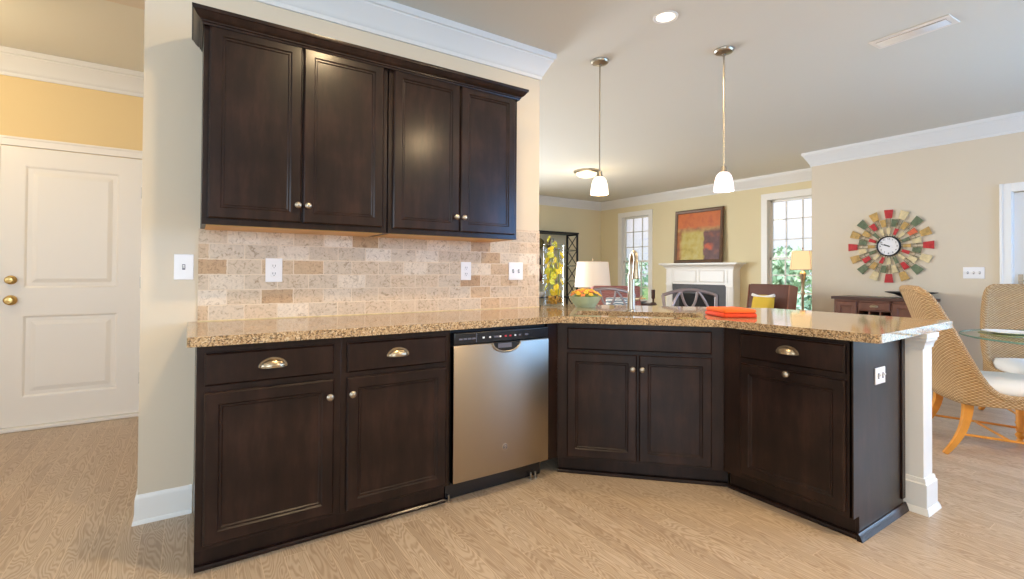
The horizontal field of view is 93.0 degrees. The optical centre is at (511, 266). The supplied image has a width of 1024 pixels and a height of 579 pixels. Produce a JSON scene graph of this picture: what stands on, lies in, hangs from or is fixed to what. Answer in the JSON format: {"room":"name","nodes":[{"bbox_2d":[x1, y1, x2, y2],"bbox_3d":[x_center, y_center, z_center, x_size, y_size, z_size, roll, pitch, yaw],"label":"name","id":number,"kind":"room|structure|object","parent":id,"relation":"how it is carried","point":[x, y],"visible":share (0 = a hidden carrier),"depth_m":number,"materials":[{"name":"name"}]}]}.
{"room":"kitchen","nodes":[
{"label":"kitchen","id":0,"kind":"room"},
{"bbox_2d":[0,74,142,159],"bbox_3d":[-4.072,-0.188,3.254,3.200,2.730,0.120,1,-1,-34],"label":"wall","id":1,"kind":"structure","parent":0,"point":[35,109],"depth_m":3.67,"materials":[{"name":"yellow paint"}]},
{"bbox_2d":[0,135,142,433],"bbox_3d":[-3.303,0.128,3.658,0.965,2.117,0.090,1,-1,-34],"label":"door","id":2,"kind":"structure","parent":1,"relation":"in","point":[70,222],"depth_m":3.65,"materials":[{"name":"white paint"}]},
{"bbox_2d":[106,0,539,511],"bbox_3d":[-2.046,-0.189,2.089,5.292,2.730,0.120,1,-1,-34],"label":"wall","id":3,"kind":"structure","parent":0,"point":[172,90],"depth_m":2.31,"materials":[{"name":"beige paint"}]},
{"bbox_2d":[132,484,191,526],"bbox_3d":[-1.670,1.115,2.328,0.228,0.132,0.156,1,-1,-34],"label":"baseboard","id":4,"kind":"structure","parent":3,"relation":"attached to","point":[150,507],"depth_m":2.27,"materials":[{"name":"white paint"}]},
{"bbox_2d":[174,254,193,279],"bbox_3d":[-1.569,0.003,2.321,0.078,0.122,0.017,1,-1,-34],"label":"light switch","id":5,"kind":"object","parent":3,"relation":"attached to","point":[183,263],"visible":1,"depth_m":2.32,"materials":[{"name":"white plastic"}]},
{"bbox_2d":[200,24,387,236],"bbox_3d":[-1.074,-0.626,2.450,0.824,0.900,0.354,1,-1,-34],"label":"upper cabinet","id":6,"kind":"object","parent":3,"relation":"attached to","point":[294,138],"visible":0.96,"depth_m":2.30,"materials":[{"name":"brown wood"}]},
{"bbox_2d":[192,2,528,101],"bbox_3d":[-0.722,-1.070,2.678,1.742,0.062,0.366,1,-1,-34],"label":"crown molding","id":7,"kind":"structure","parent":6,"relation":"attached to","point":[201,14],"depth_m":2.38,"materials":[{"name":"brown wood"}]},
{"bbox_2d":[197,229,539,321],"bbox_3d":[-0.663,0.007,2.924,2.059,0.546,0.013,1,-1,-34],"label":"backsplash","id":8,"kind":"structure","parent":3,"relation":"attached to","point":[323,275],"depth_m":2.76,"materials":[{"name":"travertine"},{"name":"grout"}]},
{"bbox_2d":[265,258,281,281],"bbox_3d":[-1.241,0.020,2.533,0.080,0.124,0.009,1,-1,-34],"label":"outlet","id":9,"kind":"object","parent":8,"relation":"attached to","point":[273,266],"visible":1,"depth_m":2.53,"materials":[{"name":"white plastic"}]},
{"bbox_2d":[271,271,276,276],"bbox_3d":[-1.240,0.040,2.530,0.030,0.028,0.003,1,-1,-34],"label":"receptacle","id":10,"kind":"object","parent":9,"relation":"attached to","point":[273,273],"depth_m":2.53,"materials":[{"name":"grey plastic"}]},
{"bbox_2d":[271,264,276,268],"bbox_3d":[-1.240,0.000,2.531,0.030,0.028,0.003,1,-1,-34],"label":"receptacle","id":11,"kind":"object","parent":9,"relation":"attached to","point":[273,266],"depth_m":2.53,"materials":[{"name":"grey plastic"}]},
{"bbox_2d":[461,262,470,279],"bbox_3d":[-0.299,0.031,3.156,0.075,0.118,0.009,1,-1,-34],"label":"outlet","id":12,"kind":"object","parent":8,"relation":"attached to","point":[465,266],"visible":1,"depth_m":3.15,"materials":[{"name":"white plastic"}]},
{"bbox_2d":[509,262,522,279],"bbox_3d":[0.029,0.034,3.369,0.118,0.122,0.017,1,-1,-34],"label":"light switch","id":13,"kind":"object","parent":8,"relation":"attached to","point":[515,268],"visible":1,"depth_m":3.37,"materials":[{"name":"white plastic"}]},
{"bbox_2d":[372,69,516,241],"bbox_3d":[-0.383,-0.616,2.908,0.822,0.900,0.354,1,-1,-34],"label":"upper cabinet","id":14,"kind":"object","parent":3,"relation":"attached to","point":[452,149],"visible":0.97,"depth_m":2.76,"materials":[{"name":"brown wood"}]},
{"bbox_2d":[0,0,1023,210],"bbox_3d":[0.392,-1.434,3.509,10.895,0.178,10.600,1,-1,-34],"label":"crown molding","id":15,"kind":"structure","parent":3,"relation":"attached to","point":[384,18],"depth_m":3.55,"materials":[{"name":"white paint"}]},
{"bbox_2d":[0,391,1023,578],"bbox_3d":[0.382,1.258,3.512,11.145,0.100,10.850,1,-1,-34],"label":"floor","id":16,"kind":"structure","parent":0,"point":[68,493],"depth_m":2.17,"materials":[{"name":"brown wood"}]},
{"bbox_2d":[193,338,340,573],"bbox_3d":[-1.127,0.748,2.211,0.531,0.882,0.656,1,-1,-34],"label":"base cabinet","id":17,"kind":"object","parent":16,"relation":"on","point":[266,467],"visible":0.98,"depth_m":1.96,"materials":[{"name":"brown wood"}]},
{"bbox_2d":[336,330,449,532],"bbox_3d":[-0.685,0.754,2.503,0.530,0.882,0.656,1,-1,-34],"label":"base cabinet","id":18,"kind":"object","parent":16,"relation":"on","point":[395,388],"visible":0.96,"depth_m":2.25,"materials":[{"name":"brown wood"}]},
{"bbox_2d":[444,324,548,502],"bbox_3d":[-0.208,0.761,2.812,0.598,0.868,0.619,1,-1,-34],"label":"dishwasher","id":19,"kind":"object","parent":16,"relation":"on","point":[498,411],"visible":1,"depth_m":2.54,"materials":[{"name":"silver metal"}]},
{"bbox_2d":[539,230,578,303],"bbox_3d":[0.713,0.292,9.820,1.360,1.985,0.370,1,-1,-34],"label":"bookcase","id":20,"kind":"object","parent":16,"relation":"on","point":[567,234],"visible":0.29,"depth_m":10.10,"materials":[{"name":"black metal"}]},
{"bbox_2d":[539,268,542,280],"bbox_3d":[0.533,0.169,9.696,0.160,0.250,0.160,1,-1,-34],"label":"bottle vase","id":21,"kind":"object","parent":20,"relation":"on","point":[540,273],"visible":0.42,"depth_m":9.65,"materials":[{"name":"brown glass"}]},
{"bbox_2d":[539,238,543,248],"bbox_3d":[0.537,-0.456,9.702,0.220,0.217,0.219,1,-1,-34],"label":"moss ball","id":22,"kind":"object","parent":20,"relation":"on","point":[541,244],"visible":0.44,"depth_m":9.62,"materials":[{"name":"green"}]},
{"bbox_2d":[548,238,554,249],"bbox_3d":[0.804,-0.453,9.880,0.160,0.220,0.160,1,-1,-34],"label":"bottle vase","id":23,"kind":"object","parent":20,"relation":"on","point":[551,240],"visible":0.59,"depth_m":9.83,"materials":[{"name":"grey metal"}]},
{"bbox_2d":[592,287,635,304],"bbox_3d":[0.875,0.706,4.269,0.506,1.031,0.477,0,-1,3],"label":"bar stool","id":24,"kind":"object","parent":16,"relation":"on","point":[617,290],"visible":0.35,"depth_m":4.48,"materials":[{"name":"grey metal"}]},
{"bbox_2d":[590,286,640,305],"bbox_3d":[1.381,0.748,6.096,0.624,0.992,0.833,0,-1,-4],"label":"upholstered armchair","id":25,"kind":"object","parent":16,"relation":"on","point":[605,293],"visible":0.2,"depth_m":6.34,"materials":[{"name":"red fabric"}]},
{"bbox_2d":[606,297,627,304],"bbox_3d":[1.345,0.577,6.144,0.316,0.364,0.174,0,-1,-4],"label":"throw pillow","id":26,"kind":"object","parent":25,"relation":"on","point":[618,301],"visible":0.21,"depth_m":6.12,"materials":[{"name":"white fabric"}]},
{"bbox_2d":[544,323,728,486],"bbox_3d":[0.616,0.766,2.871,1.200,0.882,0.394,0,-1,11],"label":"base cabinet","id":27,"kind":"object","parent":16,"relation":"on","point":[645,402],"visible":0.88,"depth_m":2.70,"materials":[{"name":"brown wood"}]},
{"bbox_2d":[187,304,952,347],"bbox_3d":[0.408,0.301,2.539,3.507,0.038,2.114,1,-1,-34],"label":"countertop","id":28,"kind":"structure","parent":27,"relation":"on","point":[876,329],"depth_m":2.48,"materials":[{"name":"stone"}]},
{"bbox_2d":[569,293,600,307],"bbox_3d":[0.533,0.241,3.528,0.238,0.106,0.238,1,-1,-34],"label":"flower bowl","id":29,"kind":"object","parent":28,"relation":"on","point":[587,301],"visible":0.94,"depth_m":3.45,"materials":[{"name":"green ceramic"}]},
{"bbox_2d":[626,250,642,310],"bbox_3d":[0.778,0.093,3.116,0.107,0.395,0.202,0,-1,20],"label":"faucet","id":30,"kind":"object","parent":28,"relation":"on","point":[634,265],"visible":1,"depth_m":3.16,"materials":[{"name":"silver metal"}]},
{"bbox_2d":[705,307,756,317],"bbox_3d":[1.274,0.267,2.840,0.198,0.048,0.246,0,-1,-3],"label":"folded towel","id":31,"kind":"object","parent":28,"relation":"on","point":[725,312],"visible":1,"depth_m":2.73,"materials":[{"name":"orange fabric"}]},
{"bbox_3d":[0.306,0.066,3.587,0.158,0.453,0.158,1,-1,-34],"label":"glass vase","id":32,"kind":"object","parent":28,"relation":"on","visible":0},
{"bbox_2d":[544,250,554,302],"bbox_3d":[0.278,0.072,3.579,0.082,0.390,0.082,1,-1,-34],"label":"stem","id":33,"kind":"object","parent":32,"relation":"in","point":[551,281],"visible":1,"depth_m":3.57,"materials":[{"name":"yellow plant"}]},
{"bbox_2d":[546,236,556,295],"bbox_3d":[0.298,0.019,3.618,0.082,0.498,0.081,1,-1,-34],"label":"stem","id":34,"kind":"object","parent":32,"relation":"in","point":[553,271],"visible":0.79,"depth_m":3.61,"materials":[{"name":"yellow plant"}]},
{"bbox_2d":[546,295,561,303],"bbox_3d":[0.304,0.245,3.580,0.118,0.072,0.120,1,-1,-34],"label":"pebbles","id":35,"kind":"object","parent":32,"relation":"in","point":[552,299],"visible":0.98,"depth_m":3.55,"materials":[{"name":"stone"}]},
{"bbox_2d":[553,250,563,300],"bbox_3d":[0.342,0.073,3.587,0.081,0.390,0.082,1,-1,-34],"label":"stem","id":36,"kind":"object","parent":32,"relation":"in","point":[559,270],"visible":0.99,"depth_m":3.58,"materials":[{"name":"yellow plant"}]},
{"bbox_2d":[641,303,656,305],"bbox_3d":[1.897,0.900,7.079,0.410,0.722,0.410,1,-1,-34],"label":"side table","id":37,"kind":"object","parent":16,"relation":"on","point":[642,304],"visible":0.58,"depth_m":6.89,"materials":[{"name":"brown wood"}]},
{"bbox_2d":[651,290,655,303],"bbox_3d":[2.054,0.440,7.067,0.080,0.200,0.080,1,-1,-34],"label":"candle holder","id":38,"kind":"object","parent":37,"relation":"on","point":[652,291],"visible":1,"depth_m":7.05,"materials":[{"name":"brown wood"}]},
{"bbox_2d":[661,288,717,306],"bbox_3d":[1.589,0.708,4.131,0.506,1.031,0.477,0,-1,0],"label":"bar stool","id":39,"kind":"object","parent":16,"relation":"on","point":[678,291],"visible":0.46,"depth_m":4.34,"materials":[{"name":"grey metal"}]},
{"bbox_2d":[659,262,745,306],"bbox_3d":[3.330,0.614,8.631,0.288,1.345,1.580,1,-1,-34],"label":"fireplace","id":40,"kind":"object","parent":16,"relation":"on","point":[722,279],"visible":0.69,"depth_m":8.47,"materials":[{"name":"white paint"}]},
{"bbox_2d":[674,206,723,262],"bbox_3d":[3.353,-0.547,8.769,0.082,0.980,1.000,1,-1,-34],"label":"painting","id":41,"kind":"object","parent":40,"relation":"on","point":[699,233],"visible":0.91,"depth_m":8.74,"materials":[{"name":"orange paint"}]},
{"bbox_2d":[659,262,745,264],"bbox_3d":[3.334,-0.044,8.639,0.288,0.030,1.580,1,-1,-34],"label":"mantel shelf","id":42,"kind":"object","parent":40,"relation":"attached to","point":[722,263],"depth_m":8.35,"materials":[{"name":"white paint"}]},
{"bbox_2d":[746,284,797,309],"bbox_3d":[3.098,0.742,6.189,0.838,1.027,0.584,1,-1,-27],"label":"leather armchair","id":43,"kind":"object","parent":16,"relation":"on","point":[785,295],"visible":0.19,"depth_m":6.16,"materials":[{"name":"brown leather"}]},
{"bbox_2d":[751,293,774,307],"bbox_3d":[3.188,0.558,6.197,0.161,0.422,0.321,1,-1,-27],"label":"throw pillow","id":44,"kind":"object","parent":43,"relation":"on","point":[759,301],"visible":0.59,"depth_m":6.16,"materials":[{"name":"yellow fabric"}]},
{"bbox_2d":[790,248,811,309],"bbox_3d":[3.994,0.503,6.672,0.291,1.527,0.291,0,-1,36],"label":"floor lamp","id":45,"kind":"object","parent":16,"relation":"on","point":[800,260],"visible":0.56,"depth_m":6.60,"materials":[{"name":"grey metal"}]},
{"bbox_2d":[724,327,908,542],"bbox_3d":[1.538,0.767,2.499,0.630,0.882,0.636,1,-1,-34],"label":"base cabinet","id":46,"kind":"object","parent":16,"relation":"on","point":[810,434],"visible":0.94,"depth_m":2.29,"materials":[{"name":"brown wood"}]},
{"bbox_2d":[875,366,885,384],"bbox_3d":[1.711,0.506,2.251,0.108,0.076,0.017,1,-1,-34],"label":"outlet","id":47,"kind":"object","parent":46,"relation":"attached to","point":[880,373],"visible":1,"depth_m":2.25,"materials":[{"name":"white plastic"}]},
{"bbox_2d":[831,295,940,317],"bbox_3d":[4.137,0.800,5.418,0.490,0.906,0.870,1,-1,-34],"label":"sideboard","id":48,"kind":"object","parent":16,"relation":"on","point":[851,304],"visible":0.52,"depth_m":5.37,"materials":[{"name":"brown wood"}]},
{"bbox_2d":[885,291,937,297],"bbox_3d":[4.294,0.311,5.229,0.451,0.069,0.451,1,-1,-34],"label":"metal bowl","id":49,"kind":"object","parent":48,"relation":"on","point":[898,293],"visible":0.23,"depth_m":5.22,"materials":[{"name":"black metal"}]},
{"bbox_2d":[903,332,941,516],"bbox_3d":[2.023,0.767,2.455,0.174,0.876,0.182,1,-1,-34],"label":"column","id":50,"kind":"structure","parent":16,"relation":"on","point":[921,485],"depth_m":2.40,"materials":[{"name":"white paint"}]},
{"bbox_2d":[899,285,1023,453],"bbox_3d":[3.158,0.682,3.311,0.785,1.098,0.600,0,-1,22],"label":"wicker chair","id":51,"kind":"object","parent":16,"relation":"on","point":[956,377],"visible":0.9,"depth_m":3.17,"materials":[{"name":"beige wicker"}]},
{"bbox_2d":[981,371,1023,396],"bbox_3d":[3.270,0.789,3.263,0.524,0.114,0.504,0,-1,22],"label":"cushion","id":52,"kind":"object","parent":51,"relation":"on","point":[1011,384],"depth_m":3.10,"materials":[{"name":"white fabric"}]},
{"bbox_2d":[959,329,1023,344],"bbox_3d":[3.682,0.848,3.116,1.200,0.750,1.200,1,-1,-34],"label":"dining table","id":53,"kind":"object","parent":16,"relation":"on","point":[970,329],"visible":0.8,"depth_m":3.23,"materials":[{"name":"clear glass"}]},
{"bbox_2d":[978,331,1023,337],"bbox_3d":[3.344,0.464,3.273,0.300,0.018,0.300,1,-1,-34],"label":"charger plate","id":54,"kind":"object","parent":53,"relation":"on","point":[981,332],"visible":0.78,"depth_m":3.24,"materials":[{"name":"beige wicker"}]},
{"bbox_2d":[981,329,1023,335],"bbox_3d":[3.344,0.448,3.273,0.264,0.020,0.264,1,-1,-34],"label":"dinner plate","id":55,"kind":"object","parent":54,"relation":"on","point":[994,331],"visible":1,"depth_m":3.30,"materials":[{"name":"white ceramic"}]},
{"bbox_2d":[978,284,1023,423],"bbox_3d":[4.172,0.695,3.863,0.600,1.098,0.785,0,-1,26],"label":"wicker chair","id":56,"kind":"object","parent":16,"relation":"on","point":[1002,305],"visible":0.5,"depth_m":4.12,"materials":[{"name":"brown wicker"}]},
{"bbox_2d":[992,358,1023,373],"bbox_3d":[4.116,0.800,3.752,0.504,0.114,0.524,0,-1,26],"label":"cushion","id":57,"kind":"object","parent":56,"relation":"on","point":[1010,365],"depth_m":3.82,"materials":[{"name":"white fabric"}]},
{"bbox_3d":[1.220,0.958,7.374,0.540,0.600,0.540,1,-1,-34],"label":"end table","id":58,"kind":"object","parent":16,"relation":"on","visible":0},
{"bbox_2d":[575,258,610,286],"bbox_3d":[1.224,0.269,7.382,0.544,0.779,0.544,1,-1,-34],"label":"table lamp","id":59,"kind":"object","parent":58,"relation":"on","point":[588,274],"visible":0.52,"depth_m":7.17,"materials":[{"name":"white fabric"}]},
{"bbox_2d":[0,0,1023,201],"bbox_3d":[0.400,-1.582,3.546,11.145,0.120,10.850,1,-1,-34],"label":"ceiling","id":60,"kind":"structure","parent":0,"point":[802,76],"depth_m":3.73,"materials":[{"name":"white paint"}]},
{"bbox_2d":[574,168,598,177],"bbox_3d":[1.152,-1.418,7.491,0.400,0.105,0.400,1,-1,-34],"label":"flush ceiling light","id":61,"kind":"object","parent":60,"relation":"attached to","point":[584,172],"visible":0.92,"depth_m":7.37,"materials":[{"name":"white glass"}]},
{"bbox_2d":[590,57,608,195],"bbox_3d":[0.648,-1.025,3.592,0.134,0.990,0.134,1,-1,-34],"label":"pendant light","id":62,"kind":"object","parent":60,"relation":"hanging from","point":[599,187],"visible":1,"depth_m":3.56,"materials":[{"name":"white glass"}]},
{"bbox_2d":[653,10,677,23],"bbox_3d":[0.939,-1.522,2.973,0.150,0.007,0.150,1,-1,-34],"label":"recessed light","id":63,"kind":"object","parent":60,"relation":"in","point":[663,17],"visible":1,"depth_m":2.97,"materials":[{"name":"white paint"}]},
{"bbox_2d":[713,46,733,191],"bbox_3d":[1.485,-1.022,3.405,0.134,0.990,0.134,1,-1,-34],"label":"pendant light","id":64,"kind":"object","parent":60,"relation":"hanging from","point":[723,180],"visible":1,"depth_m":3.38,"materials":[{"name":"white glass"}]},
{"bbox_2d":[868,14,959,48],"bbox_3d":[2.590,-1.507,3.145,0.170,0.014,0.430,1,-1,-31],"label":"ceiling vent","id":65,"kind":"object","parent":60,"relation":"in","point":[947,20],"visible":1,"depth_m":3.12,"materials":[{"name":"white metal"}]},
{"bbox_2d":[539,205,600,304],"bbox_3d":[-1.242,-0.104,8.846,7.695,2.730,0.120,1,-1,-34],"label":"wall","id":66,"kind":"structure","parent":0,"point":[587,223],"depth_m":10.40,"materials":[{"name":"beige paint"}]},
{"bbox_2d":[601,181,811,307],"bbox_3d":[3.410,-0.075,8.917,0.140,2.730,4.900,1,-1,-34],"label":"wall","id":67,"kind":"structure","parent":0,"point":[742,209],"depth_m":8.52,"materials":[{"name":"beige paint"}]},
{"bbox_2d":[618,209,652,302],"bbox_3d":[2.582,-0.161,10.114,0.180,1.960,0.950,1,-1,-34],"label":"window","id":68,"kind":"structure","parent":67,"relation":"in","point":[623,218],"depth_m":10.25,"materials":[{"name":"white paint"}]},
{"bbox_2d":[761,188,811,310],"bbox_3d":[4.324,-0.181,7.484,0.180,1.960,0.960,1,-1,-34],"label":"window","id":69,"kind":"structure","parent":67,"relation":"in","point":[767,200],"depth_m":7.78,"materials":[{"name":"white paint"}]},
{"bbox_2d":[812,132,1023,370],"bbox_3d":[5.513,-0.121,3.953,0.140,2.730,5.700,1,-1,-34],"label":"wall","id":70,"kind":"structure","parent":0,"point":[953,188],"depth_m":5.30,"materials":[{"name":"beige paint"}]},
{"bbox_2d":[848,209,933,282],"bbox_3d":[4.328,-0.231,5.582,0.037,0.837,0.820,1,-1,-34],"label":"clock","id":71,"kind":"object","parent":70,"relation":"attached to","point":[887,246],"visible":1,"depth_m":5.57,"materials":[{"name":"multicoloured metal"}]},
{"bbox_2d":[963,267,984,278],"bbox_3d":[4.734,0.067,4.983,0.017,0.118,0.165,1,-1,-34],"label":"light switch","id":72,"kind":"object","parent":70,"relation":"attached to","point":[968,272],"visible":1,"depth_m":4.98,"materials":[{"name":"white plastic"}]},
{"bbox_2d":[999,182,1023,283],"bbox_3d":[5.436,0.212,4.043,0.162,2.065,1.950,1,-1,-34],"label":"door","id":73,"kind":"structure","parent":70,"relation":"in","point":[1011,203],"depth_m":4.76,"materials":[{"name":"white paint"}]},
{"label":"outside","id":74,"kind":"structure","parent":0,"visible":0},
{"bbox_2d":[640,288,811,302],"bbox_3d":[25.698,2.143,23.003,51.700,0.100,70.000,1,-1,-34],"label":"ground","id":75,"kind":"structure","parent":74,"point":[645,289],"depth_m":39.21,"materials":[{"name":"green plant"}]},
{"bbox_2d":[626,258,647,295],"bbox_3d":[6.634,0.711,27.764,3.668,2.686,3.611,1,-1,-34],"label":"tree","id":76,"kind":"object","parent":75,"relation":"on","point":[644,279],"visible":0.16,"depth_m":27.09,"materials":[{"name":"green plant"}]},
{"bbox_2d":[773,246,811,290],"bbox_3d":[9.136,0.620,17.139,3.254,2.848,3.567,0,-1,20],"label":"tree","id":77,"kind":"object","parent":75,"relation":"on","point":[778,265],"visible":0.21,"depth_m":16.58,"materials":[{"name":"green plant"}]},
{"bbox_2d":[796,288,811,309],"bbox_3d":[7.319,1.210,12.747,1.447,1.377,1.533,1,-1,-23],"label":"tree","id":78,"kind":"object","parent":75,"relation":"on","point":[807,305],"visible":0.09,"depth_m":12.38,"materials":[{"name":"green plant"}]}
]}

